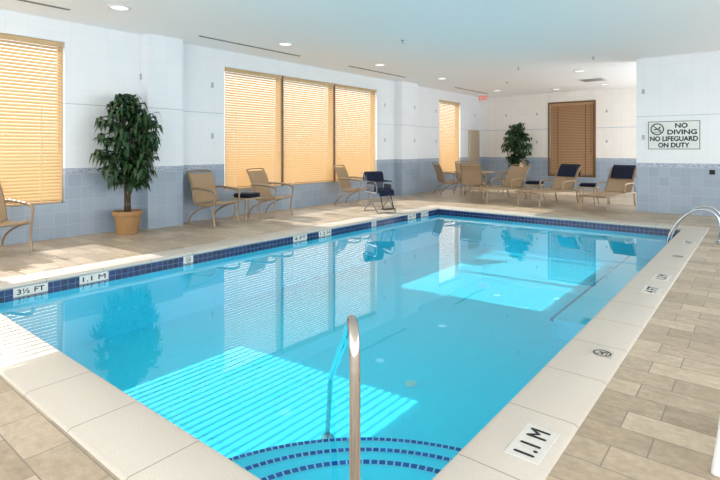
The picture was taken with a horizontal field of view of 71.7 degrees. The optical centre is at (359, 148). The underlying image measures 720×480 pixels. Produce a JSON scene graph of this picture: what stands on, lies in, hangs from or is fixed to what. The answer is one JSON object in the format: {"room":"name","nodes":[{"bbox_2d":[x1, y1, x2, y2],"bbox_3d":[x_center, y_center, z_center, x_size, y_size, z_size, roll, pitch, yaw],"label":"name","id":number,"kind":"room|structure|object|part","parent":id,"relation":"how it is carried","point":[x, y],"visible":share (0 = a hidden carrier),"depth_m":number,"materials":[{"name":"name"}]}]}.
{"room":"indoor swimming pool","nodes":[
{"label":"indoor swimming pool","id":0,"kind":"room"},
{"bbox_2d":[0,9,481,244],"bbox_3d":[-2.138,-0.325,11.523,0.500,3.550,23.250,0,0,39],"label":"wall","id":1,"kind":"structure","parent":0,"point":[182,82],"depth_m":9.46,"materials":[{"name":"tile"}]},
{"bbox_2d":[5,47,62,204],"bbox_3d":[-6.623,-0.435,6.128,0.195,2.630,5.420,0,0,39],"label":"window","id":2,"kind":"structure","parent":1,"relation":"in","point":[59,47],"depth_m":8.23,"materials":[{"name":"beige wood"}]},
{"bbox_2d":[0,33,62,205],"bbox_3d":[-5.434,-0.437,7.481,0.076,2.618,1.768,0,0,39],"label":"window blind","id":3,"kind":"object","parent":2,"relation":"attached to","point":[38,177],"visible":1,"depth_m":7.82,"materials":[{"name":"brown wood"}]},
{"bbox_3d":[-5.440,0.859,7.486,0.040,0.027,1.760,0,0,39],"label":"rail","id":4,"kind":"part","parent":3,"relation":"part of","materials":[{"name":"brown wood"}]},
{"bbox_3d":[-4.911,-0.805,8.088,0.022,1.730,0.022,0,0,16],"label":"pull cord","id":5,"kind":"part","parent":3,"relation":"part of","materials":[{"name":"beige"}]},
{"bbox_2d":[235,76,373,187],"bbox_3d":[-1.270,-0.435,12.762,0.195,2.630,5.390,0,0,39],"label":"window","id":6,"kind":"structure","parent":1,"relation":"in","point":[281,81],"depth_m":11.96,"materials":[{"name":"brown metal"}]},
{"bbox_2d":[225,67,281,189],"bbox_3d":[-2.382,-0.437,11.264,0.076,2.618,1.608,0,0,39],"label":"window blind","id":7,"kind":"object","parent":6,"relation":"attached to","point":[245,156],"visible":0.94,"depth_m":11.19,"materials":[{"name":"brown wood"}]},
{"bbox_3d":[-2.388,0.859,11.269,0.040,0.027,1.600,0,0,39],"label":"rail","id":8,"kind":"part","parent":7,"relation":"part of","materials":[{"name":"brown wood"}]},
{"bbox_3d":[-1.910,-0.805,11.808,0.022,1.730,0.022,0,0,-29],"label":"pull cord","id":9,"kind":"part","parent":7,"relation":"part of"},
{"bbox_2d":[283,76,333,184],"bbox_3d":[-1.277,-0.437,12.633,0.076,2.618,1.808,0,0,39],"label":"window blind","id":10,"kind":"object","parent":6,"relation":"attached to","point":[298,166],"visible":0.94,"depth_m":12.57,"materials":[{"name":"brown wood"}]},
{"bbox_3d":[-1.283,0.859,12.638,0.040,0.027,1.800,0,0,39],"label":"rail","id":11,"kind":"part","parent":10,"relation":"part of","materials":[{"name":"brown wood"}]},
{"bbox_2d":[335,84,375,180],"bbox_3d":[-0.106,-0.437,14.085,0.076,2.618,1.818,0,0,39],"label":"window blind","id":12,"kind":"object","parent":6,"relation":"attached to","point":[356,160],"visible":0.88,"depth_m":14.06,"materials":[{"name":"brown wood"}]},
{"bbox_3d":[0.433,-0.805,14.710,0.022,1.730,0.022,0,0,16],"label":"pull cord","id":13,"kind":"part","parent":12,"relation":"part of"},
{"bbox_2d":[439,100,459,172],"bbox_3d":[3.288,-0.437,18.291,0.076,2.618,1.548,0,0,39],"label":"window blind","id":14,"kind":"object","parent":1,"relation":"attached to","point":[447,157],"visible":0.82,"depth_m":18.27,"materials":[{"name":"brown wood"}]},
{"bbox_2d":[468,130,478,185],"bbox_3d":[4.542,0.350,19.721,0.100,2.200,0.900,0,0,39],"label":"door","id":15,"kind":"structure","parent":1,"relation":"in","point":[473,135],"depth_m":19.63,"materials":[{"name":"metal"}]},
{"bbox_2d":[0,185,719,479],"bbox_3d":[3.562,1.450,6.923,15.150,0.001,23.250,0,0,39],"label":"floor","id":16,"kind":"structure","parent":0,"point":[657,416],"depth_m":3.33,"materials":[{"name":"tile"}]},
{"bbox_2d":[0,183,34,250],"bbox_3d":[-5.140,0.931,6.952,0.818,1.038,0.686,0,0,24],"label":"armchair","id":17,"kind":"object","parent":16,"relation":"on","point":[3,213],"visible":1,"depth_m":7.18,"materials":[{"name":"beige metal"}]},
{"bbox_3d":[-5.387,0.756,7.061,0.240,0.564,0.570,0,0,24],"label":"backrest","id":18,"kind":"part","parent":17,"relation":"part of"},
{"bbox_3d":[-5.054,1.050,6.913,0.540,0.086,0.570,0,0,24],"label":"seat","id":19,"kind":"part","parent":17,"relation":"part of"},
{"bbox_3d":[-5.162,0.754,6.961,0.771,0.686,0.632,0,0,24],"label":"frame","id":20,"kind":"part","parent":17,"relation":"part of","materials":[{"name":"beige metal"}]},
{"bbox_3d":[-4.940,0.812,7.213,0.663,0.159,0.046,0,0,24],"label":"armrest","id":21,"kind":"part","parent":17,"relation":"part of","materials":[{"name":"beige metal"}]},
{"bbox_3d":[-4.679,1.164,7.097,0.082,0.572,0.042,0,0,24],"label":"leg","id":22,"kind":"part","parent":17,"relation":"part of","materials":[{"name":"beige metal"}]},
{"bbox_2d":[89,93,162,234],"bbox_3d":[-3.894,0.242,8.432,0.854,2.416,1.182,0,0,39],"label":"potted ficus","id":23,"kind":"object","parent":16,"relation":"on","point":[127,220],"visible":1,"depth_m":8.35,"materials":[{"name":"plant"}]},
{"bbox_2d":[112,209,142,234],"bbox_3d":[-3.984,1.252,8.534,0.480,0.395,0.480,0,0,39],"label":"pot","id":24,"kind":"object","parent":23,"relation":"attached to","point":[127,221],"depth_m":8.38,"materials":[{"name":"ceramic"}]},
{"bbox_2d":[186,170,240,226],"bbox_3d":[-2.874,0.931,9.731,0.818,1.038,0.686,0,0,29],"label":"armchair","id":25,"kind":"object","parent":16,"relation":"on","point":[203,187],"visible":1,"depth_m":9.79,"materials":[{"name":"beige fabric"}]},
{"bbox_3d":[-3.110,0.756,9.861,0.240,0.564,0.570,0,0,29],"label":"backrest","id":26,"kind":"part","parent":25,"relation":"part of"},
{"bbox_3d":[-2.961,0.812,9.413,0.663,0.159,0.046,0,0,29],"label":"armrest","id":27,"kind":"part","parent":25,"relation":"part of","materials":[{"name":"beige metal"}]},
{"bbox_3d":[-2.894,0.754,9.742,0.771,0.686,0.632,0,0,29],"label":"frame","id":28,"kind":"part","parent":25,"relation":"part of","materials":[{"name":"beige metal"}]},
{"bbox_3d":[-2.711,1.164,9.275,0.082,0.572,0.042,0,0,29],"label":"leg","id":29,"kind":"part","parent":25,"relation":"part of","materials":[{"name":"beige metal"}]},
{"bbox_3d":[-2.791,1.050,9.685,0.540,0.086,0.570,0,0,29],"label":"seat","id":30,"kind":"part","parent":25,"relation":"part of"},
{"bbox_3d":[-2.651,0.812,9.973,0.663,0.159,0.046,0,0,29],"label":"armrest","id":31,"kind":"part","parent":25,"relation":"part of","materials":[{"name":"beige metal"}]},
{"bbox_3d":[-2.401,1.164,9.835,0.082,0.572,0.042,0,0,29],"label":"leg","id":32,"kind":"part","parent":25,"relation":"part of","materials":[{"name":"beige metal"}]},
{"bbox_2d":[231,197,261,221],"bbox_3d":[-2.322,1.222,10.213,0.446,0.464,0.446,0,0,39],"label":"side table","id":33,"kind":"object","parent":16,"relation":"on","point":[233,198],"visible":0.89,"depth_m":10.17,"materials":[{"name":"beige metal"}]},
{"bbox_2d":[233,192,259,197],"bbox_3d":[-2.322,0.943,10.213,0.387,0.087,0.400,0,0,22],"label":"folded towel","id":34,"kind":"object","parent":33,"relation":"on","point":[243,194],"visible":0.95,"depth_m":10.08,"materials":[{"name":"fabric"}]},
{"bbox_2d":[246,168,293,218],"bbox_3d":[-1.961,0.931,10.813,0.818,1.038,0.686,0,0,25],"label":"armchair","id":35,"kind":"object","parent":16,"relation":"on","point":[259,180],"visible":0.93,"depth_m":10.88,"materials":[{"name":"beige fabric"}]},
{"bbox_3d":[-2.206,0.756,10.927,0.240,0.564,0.570,0,0,25],"label":"backrest","id":36,"kind":"part","parent":35,"relation":"part of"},
{"bbox_3d":[-2.026,0.812,10.490,0.663,0.159,0.046,0,0,25],"label":"armrest","id":37,"kind":"part","parent":35,"relation":"part of","materials":[{"name":"beige metal"}]},
{"bbox_3d":[-1.982,0.754,10.823,0.771,0.686,0.632,0,0,25],"label":"frame","id":38,"kind":"part","parent":35,"relation":"part of","materials":[{"name":"beige metal"}]},
{"bbox_3d":[-1.766,1.164,10.370,0.082,0.572,0.042,0,0,25],"label":"leg","id":39,"kind":"part","parent":35,"relation":"part of","materials":[{"name":"beige metal"}]},
{"bbox_3d":[-1.875,1.050,10.773,0.540,0.086,0.570,0,0,25],"label":"seat","id":40,"kind":"part","parent":35,"relation":"part of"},
{"bbox_3d":[-1.756,0.812,11.070,0.663,0.159,0.046,0,0,25],"label":"armrest","id":41,"kind":"part","parent":35,"relation":"part of","materials":[{"name":"beige metal"}]},
{"bbox_3d":[-1.497,1.164,10.950,0.082,0.572,0.042,0,0,25],"label":"leg","id":42,"kind":"part","parent":35,"relation":"part of","materials":[{"name":"beige metal"}]},
{"bbox_2d":[333,164,369,205],"bbox_3d":[-0.211,0.931,13.061,0.818,1.038,0.686,0,0,24],"label":"armchair","id":43,"kind":"object","parent":16,"relation":"on","point":[344,179],"visible":0.91,"depth_m":13.05,"materials":[{"name":"beige fabric"}]},
{"bbox_3d":[-0.458,0.756,13.171,0.240,0.564,0.570,0,0,24],"label":"backrest","id":44,"kind":"part","parent":43,"relation":"part of","materials":[{"name":"beige fabric"}]},
{"bbox_3d":[-0.270,0.812,12.737,0.663,0.159,0.046,0,0,24],"label":"armrest","id":45,"kind":"part","parent":43,"relation":"part of","materials":[{"name":"beige metal"}]},
{"bbox_3d":[-0.232,0.754,13.070,0.771,0.686,0.632,0,0,24],"label":"frame","id":46,"kind":"part","parent":43,"relation":"part of","materials":[{"name":"beige metal"}]},
{"bbox_3d":[-0.124,1.050,13.023,0.540,0.086,0.570,0,0,24],"label":"seat","id":47,"kind":"part","parent":43,"relation":"part of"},
{"bbox_2d":[0,205,709,479],"bbox_3d":[0.974,1.864,7.020,5.820,0.872,10.070,0,0,39],"label":"swimming pool","id":48,"kind":"object","parent":16,"relation":"in","point":[486,346],"visible":0.99,"depth_m":5.51,"materials":[{"name":"liquid"}]},
{"bbox_2d":[320,315,360,479],"bbox_3d":[-0.139,1.450,2.833,0.110,1.698,2.390,0,0,-6],"label":"handrail","id":49,"kind":"object","parent":48,"relation":"attached to","point":[351,335],"visible":0.98,"depth_m":1.69,"materials":[{"name":"metal"}]},
{"bbox_2d":[666,205,719,243],"bbox_3d":[5.438,1.416,8.089,0.805,0.969,0.630,0,0,39],"label":"pool ladder","id":50,"kind":"object","parent":48,"relation":"attached to","point":[698,208],"visible":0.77,"depth_m":8.02,"materials":[{"name":"metal"}]},
{"bbox_2d":[361,171,395,213],"bbox_3d":[0.459,0.983,11.447,0.521,0.917,0.838,0,0,-31],"label":"chair","id":51,"kind":"object","parent":16,"relation":"on","point":[374,180],"visible":1,"depth_m":11.51,"materials":[{"name":"fabric"}]},
{"bbox_3d":[0.245,0.887,11.351,0.011,0.140,0.298,0,0,-31],"label":"panel","id":52,"kind":"part","parent":51,"relation":"part of","materials":[{"name":"grey plastic"}]},
{"bbox_3d":[0.334,0.774,11.654,0.428,0.330,0.129,0,0,-31],"label":"backrest","id":53,"kind":"part","parent":51,"relation":"part of","materials":[{"name":"blue fabric"}]},
{"bbox_3d":[0.509,0.982,11.382,0.391,0.155,0.405,0,0,-31],"label":"seat","id":54,"kind":"part","parent":51,"relation":"part of","materials":[{"name":"blue fabric"}]},
{"bbox_2d":[432,162,461,194],"bbox_3d":[2.780,0.931,15.936,0.818,1.038,0.686,0,0,-11],"label":"armchair","id":55,"kind":"object","parent":16,"relation":"on","point":[439,172],"visible":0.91,"depth_m":15.75,"materials":[{"name":"beige fabric"}]},
{"bbox_3d":[2.515,0.756,15.884,0.240,0.564,0.570,0,0,-11],"label":"backrest","id":56,"kind":"part","parent":55,"relation":"part of","materials":[{"name":"beige fabric"}]},
{"bbox_3d":[2.757,0.754,15.931,0.771,0.686,0.632,0,0,-11],"label":"frame","id":57,"kind":"part","parent":55,"relation":"part of","materials":[{"name":"beige metal"}]},
{"bbox_3d":[2.873,1.050,15.954,0.540,0.086,0.570,0,0,-11],"label":"seat","id":58,"kind":"part","parent":55,"relation":"part of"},
{"bbox_2d":[455,161,479,191],"bbox_3d":[3.680,0.931,17.138,0.686,1.038,0.818,0,0,-6],"label":"armchair","id":59,"kind":"object","parent":16,"relation":"on","point":[457,165],"visible":0.39,"depth_m":17.37,"materials":[{"name":"beige fabric"}]},
{"bbox_3d":[3.677,0.754,17.161,0.632,0.686,0.771,0,0,-6],"label":"frame","id":60,"kind":"part","parent":59,"relation":"part of","materials":[{"name":"beige metal"}]},
{"bbox_3d":[3.651,0.756,17.406,0.570,0.564,0.240,0,0,-6],"label":"backrest","id":61,"kind":"part","parent":59,"relation":"part of","materials":[{"name":"beige fabric"}]},
{"bbox_2d":[459,163,486,197],"bbox_3d":[3.433,0.931,15.135,0.686,1.038,0.818,0,0,24],"label":"armchair","id":62,"kind":"object","parent":16,"relation":"on","point":[470,174],"visible":0.97,"depth_m":14.90,"materials":[{"name":"beige fabric"}]},
{"bbox_3d":[3.324,0.756,14.888,0.570,0.564,0.240,0,0,24],"label":"backrest","id":63,"kind":"part","parent":62,"relation":"part of","materials":[{"name":"beige fabric"}]},
{"bbox_3d":[3.423,0.754,15.113,0.632,0.686,0.771,0,0,24],"label":"frame","id":64,"kind":"part","parent":62,"relation":"part of","materials":[{"name":"beige metal"}]},
{"bbox_2d":[460,171,493,193],"bbox_3d":[3.792,1.090,16.086,1.080,0.740,1.080,0,0,39],"label":"patio table","id":65,"kind":"object","parent":16,"relation":"on","point":[488,172],"visible":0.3,"depth_m":15.94,"materials":[{"name":"beige metal"}]},
{"bbox_2d":[466,164,529,202],"bbox_3d":[3.946,0.955,14.111,2.144,1.006,0.696,0,0,-37],"label":"chaise lounge","id":66,"kind":"object","parent":16,"relation":"on","point":[516,175],"visible":0.96,"depth_m":14.45,"materials":[{"name":"beige fabric"}]},
{"bbox_3d":[3.743,1.093,13.957,1.623,0.066,0.580,0,0,-37],"label":"seat","id":67,"kind":"part","parent":66,"relation":"part of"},
{"bbox_3d":[3.946,0.795,14.110,2.144,0.688,0.658,0,0,-37],"label":"frame","id":68,"kind":"part","parent":66,"relation":"part of","materials":[{"name":"beige metal"}]},
{"bbox_3d":[4.571,0.801,14.584,0.453,0.596,0.580,0,0,-37],"label":"backrest","id":69,"kind":"part","parent":66,"relation":"part of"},
{"bbox_2d":[497,162,525,193],"bbox_3d":[4.946,0.931,16.233,0.818,1.038,0.686,0,0,4],"label":"armchair","id":70,"kind":"object","parent":16,"relation":"on","point":[506,172],"visible":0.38,"depth_m":16.27,"materials":[{"name":"beige metal"}]},
{"bbox_2d":[500,122,532,167],"bbox_3d":[5.820,0.233,18.515,1.229,2.434,1.209,0,0,39],"label":"potted ficus","id":71,"kind":"object","parent":16,"relation":"on","point":[518,136],"visible":0.86,"depth_m":18.37,"materials":[{"name":"plant"}]},
{"bbox_2d":[524,184,544,200],"bbox_3d":[4.916,1.222,14.023,0.446,0.464,0.446,0,0,39],"label":"side table","id":72,"kind":"object","parent":16,"relation":"on","point":[530,185],"visible":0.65,"depth_m":13.97,"materials":[{"name":"beige metal"}]},
{"bbox_2d":[525,180,543,184],"bbox_3d":[4.916,0.943,14.023,0.387,0.086,0.400,0,0,39],"label":"folded towel","id":73,"kind":"object","parent":72,"relation":"on","point":[531,181],"visible":0.92,"depth_m":13.88,"materials":[{"name":"blue fabric"}]},
{"bbox_2d":[515,166,581,206],"bbox_3d":[5.018,0.955,13.194,2.144,1.006,0.696,0,0,-37],"label":"chaise lounge","id":74,"kind":"object","parent":16,"relation":"on","point":[559,183],"visible":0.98,"depth_m":13.44,"materials":[{"name":"beige fabric"}]},
{"bbox_3d":[4.815,1.093,13.041,1.623,0.066,0.580,0,0,-37],"label":"seat","id":75,"kind":"part","parent":74,"relation":"part of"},
{"bbox_3d":[5.124,0.961,13.688,0.652,0.259,0.036,0,0,-37],"label":"armrest","id":76,"kind":"part","parent":74,"relation":"part of","materials":[{"name":"beige metal"}]},
{"bbox_3d":[5.018,0.795,13.194,2.144,0.688,0.658,0,0,-37],"label":"frame","id":77,"kind":"part","parent":74,"relation":"part of","materials":[{"name":"beige metal"}]},
{"bbox_3d":[5.644,0.801,13.667,0.453,0.596,0.580,0,0,-37],"label":"backrest","id":78,"kind":"part","parent":74,"relation":"part of","materials":[{"name":"beige fabric"}]},
{"bbox_2d":[557,164,580,176],"bbox_3d":[5.756,0.585,13.739,0.330,0.342,0.520,0,0,-37],"label":"towel","id":79,"kind":"object","parent":74,"relation":"on","point":[566,170],"visible":0.98,"depth_m":13.67,"materials":[{"name":"blue fabric"}]},
{"bbox_2d":[577,186,598,204],"bbox_3d":[6.021,1.222,13.131,0.446,0.464,0.446,0,0,39],"label":"side table","id":80,"kind":"object","parent":16,"relation":"on","point":[578,187],"visible":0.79,"depth_m":13.09,"materials":[{"name":"beige metal"}]},
{"bbox_2d":[579,183,595,186],"bbox_3d":[6.021,0.944,13.131,0.387,0.086,0.400,0,0,33],"label":"folded towel","id":81,"kind":"object","parent":80,"relation":"on","point":[580,184],"visible":0.89,"depth_m":12.98,"materials":[{"name":"blue fabric"}]},
{"bbox_2d":[577,167,635,211],"bbox_3d":[6.132,0.955,12.264,2.144,1.006,0.696,0,0,-43],"label":"chaise lounge","id":82,"kind":"object","parent":16,"relation":"on","point":[615,187],"visible":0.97,"depth_m":12.59,"materials":[{"name":"beige fabric"}]},
{"bbox_3d":[5.947,1.093,12.090,1.623,0.066,0.580,0,0,-43],"label":"seat","id":83,"kind":"part","parent":82,"relation":"part of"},
{"bbox_3d":[6.132,0.795,12.264,2.144,0.688,0.658,0,0,-43],"label":"frame","id":84,"kind":"part","parent":82,"relation":"part of","materials":[{"name":"beige metal"}]},
{"bbox_3d":[6.705,0.801,12.800,0.453,0.596,0.580,0,0,-43],"label":"backrest","id":85,"kind":"part","parent":82,"relation":"part of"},
{"bbox_2d":[610,165,635,178],"bbox_3d":[6.809,0.585,12.883,0.330,0.342,0.520,0,0,-43],"label":"towel","id":86,"kind":"object","parent":82,"relation":"on","point":[618,171],"visible":0.91,"depth_m":12.83,"materials":[{"name":"blue fabric"}]},
{"bbox_2d":[711,416,719,476],"bbox_3d":[1.917,1.312,2.256,0.508,0.282,0.510,0,0,39],"label":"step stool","id":87,"kind":"object","parent":16,"relation":"on","point":[715,468],"visible":1,"depth_m":2.21,"materials":[{"name":"white plastic"}]},
{"bbox_2d":[0,0,719,96],"bbox_3d":[3.562,-2.175,6.923,15.150,0.150,23.250,0,0,39],"label":"ceiling","id":88,"kind":"structure","parent":0,"point":[477,45],"depth_m":8.98,"materials":[{"name":"paint"}]},
{"bbox_2d":[18,0,71,10],"bbox_3d":[-5.150,-2.095,6.532,0.100,0.008,2.500,0,0,39],"label":"ceiling vent","id":89,"kind":"object","parent":88,"relation":"in","point":[28,1],"visible":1,"depth_m":7.23,"materials":[{"name":"white plastic"}]},
{"bbox_2d":[107,4,131,10],"bbox_3d":[-3.561,-2.092,7.371,0.330,0.016,0.330,0,0,39],"label":"recessed light","id":90,"kind":"object","parent":88,"relation":"in","point":[118,7],"visible":1,"depth_m":7.35,"materials":[{"name":"white plastic"}]},
{"bbox_2d":[199,35,300,55],"bbox_3d":[-2.167,-2.095,10.229,0.100,0.008,2.600,0,0,39],"label":"ceiling vent","id":91,"kind":"object","parent":88,"relation":"in","point":[199,35],"visible":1,"depth_m":10.06,"materials":[{"name":"white plastic"}]},
{"bbox_2d":[277,42,293,45],"bbox_3d":[-1.489,-2.092,9.939,0.330,0.016,0.330,0,0,39],"label":"recessed light","id":92,"kind":"object","parent":88,"relation":"in","point":[279,43],"visible":1,"depth_m":9.93,"materials":[{"name":"white plastic"}]},
{"bbox_2d":[349,66,406,77],"bbox_3d":[0.533,-2.095,13.576,0.100,0.008,2.600,0,0,39],"label":"ceiling vent","id":93,"kind":"object","parent":88,"relation":"in","point":[349,66],"visible":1,"depth_m":13.44,"materials":[{"name":"white plastic"}]},
{"bbox_2d":[478,93,488,100],"bbox_3d":[4.622,-1.945,18.627,0.400,0.310,0.042,0,0,39],"label":"exit sign","id":94,"kind":"object","parent":88,"relation":"hanging from","point":[483,97],"visible":1,"depth_m":18.61,"materials":[{"name":"white plastic"}]},
{"bbox_2d":[578,78,606,81],"bbox_3d":[7.060,-2.094,15.119,0.700,0.012,0.700,0,0,39],"label":"ceiling vent","id":95,"kind":"object","parent":88,"relation":"in","point":[590,79],"visible":1,"depth_m":15.03,"materials":[{"name":"white plastic"}]},
{"bbox_2d":[482,87,635,191],"bbox_3d":[8.313,-0.325,17.867,8.300,3.550,0.250,0,0,39],"label":"wall","id":96,"kind":"structure","parent":0,"point":[615,108],"depth_m":18.75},
{"bbox_2d":[548,100,595,176],"bbox_3d":[7.783,-0.365,18.269,1.670,2.750,0.250,0,0,39],"label":"window","id":97,"kind":"structure","parent":96,"relation":"in","point":[594,101],"depth_m":18.26,"materials":[{"name":"brown wood"}]},
{"bbox_2d":[551,102,593,174],"bbox_3d":[7.734,-0.367,18.208,1.498,2.618,0.076,0,0,39],"label":"window blind","id":98,"kind":"object","parent":97,"relation":"attached to","point":[586,144],"visible":0.95,"depth_m":18.18,"materials":[{"name":"brown wood"}]},
{"bbox_2d":[636,51,719,216],"bbox_3d":[9.784,-0.325,9.163,8.280,3.550,0.350,0,0,39],"label":"wall","id":99,"kind":"structure","parent":0,"point":[684,86],"depth_m":11.10,"materials":[{"name":"tile"}]},
{"bbox_2d":[647,120,700,149],"bbox_3d":[7.022,-0.310,11.155,1.020,0.660,0.015,0,0,39],"label":"sign","id":100,"kind":"object","parent":99,"relation":"attached to","point":[673,134],"visible":1,"depth_m":11.14,"materials":[{"name":"white plastic"}]}
]}

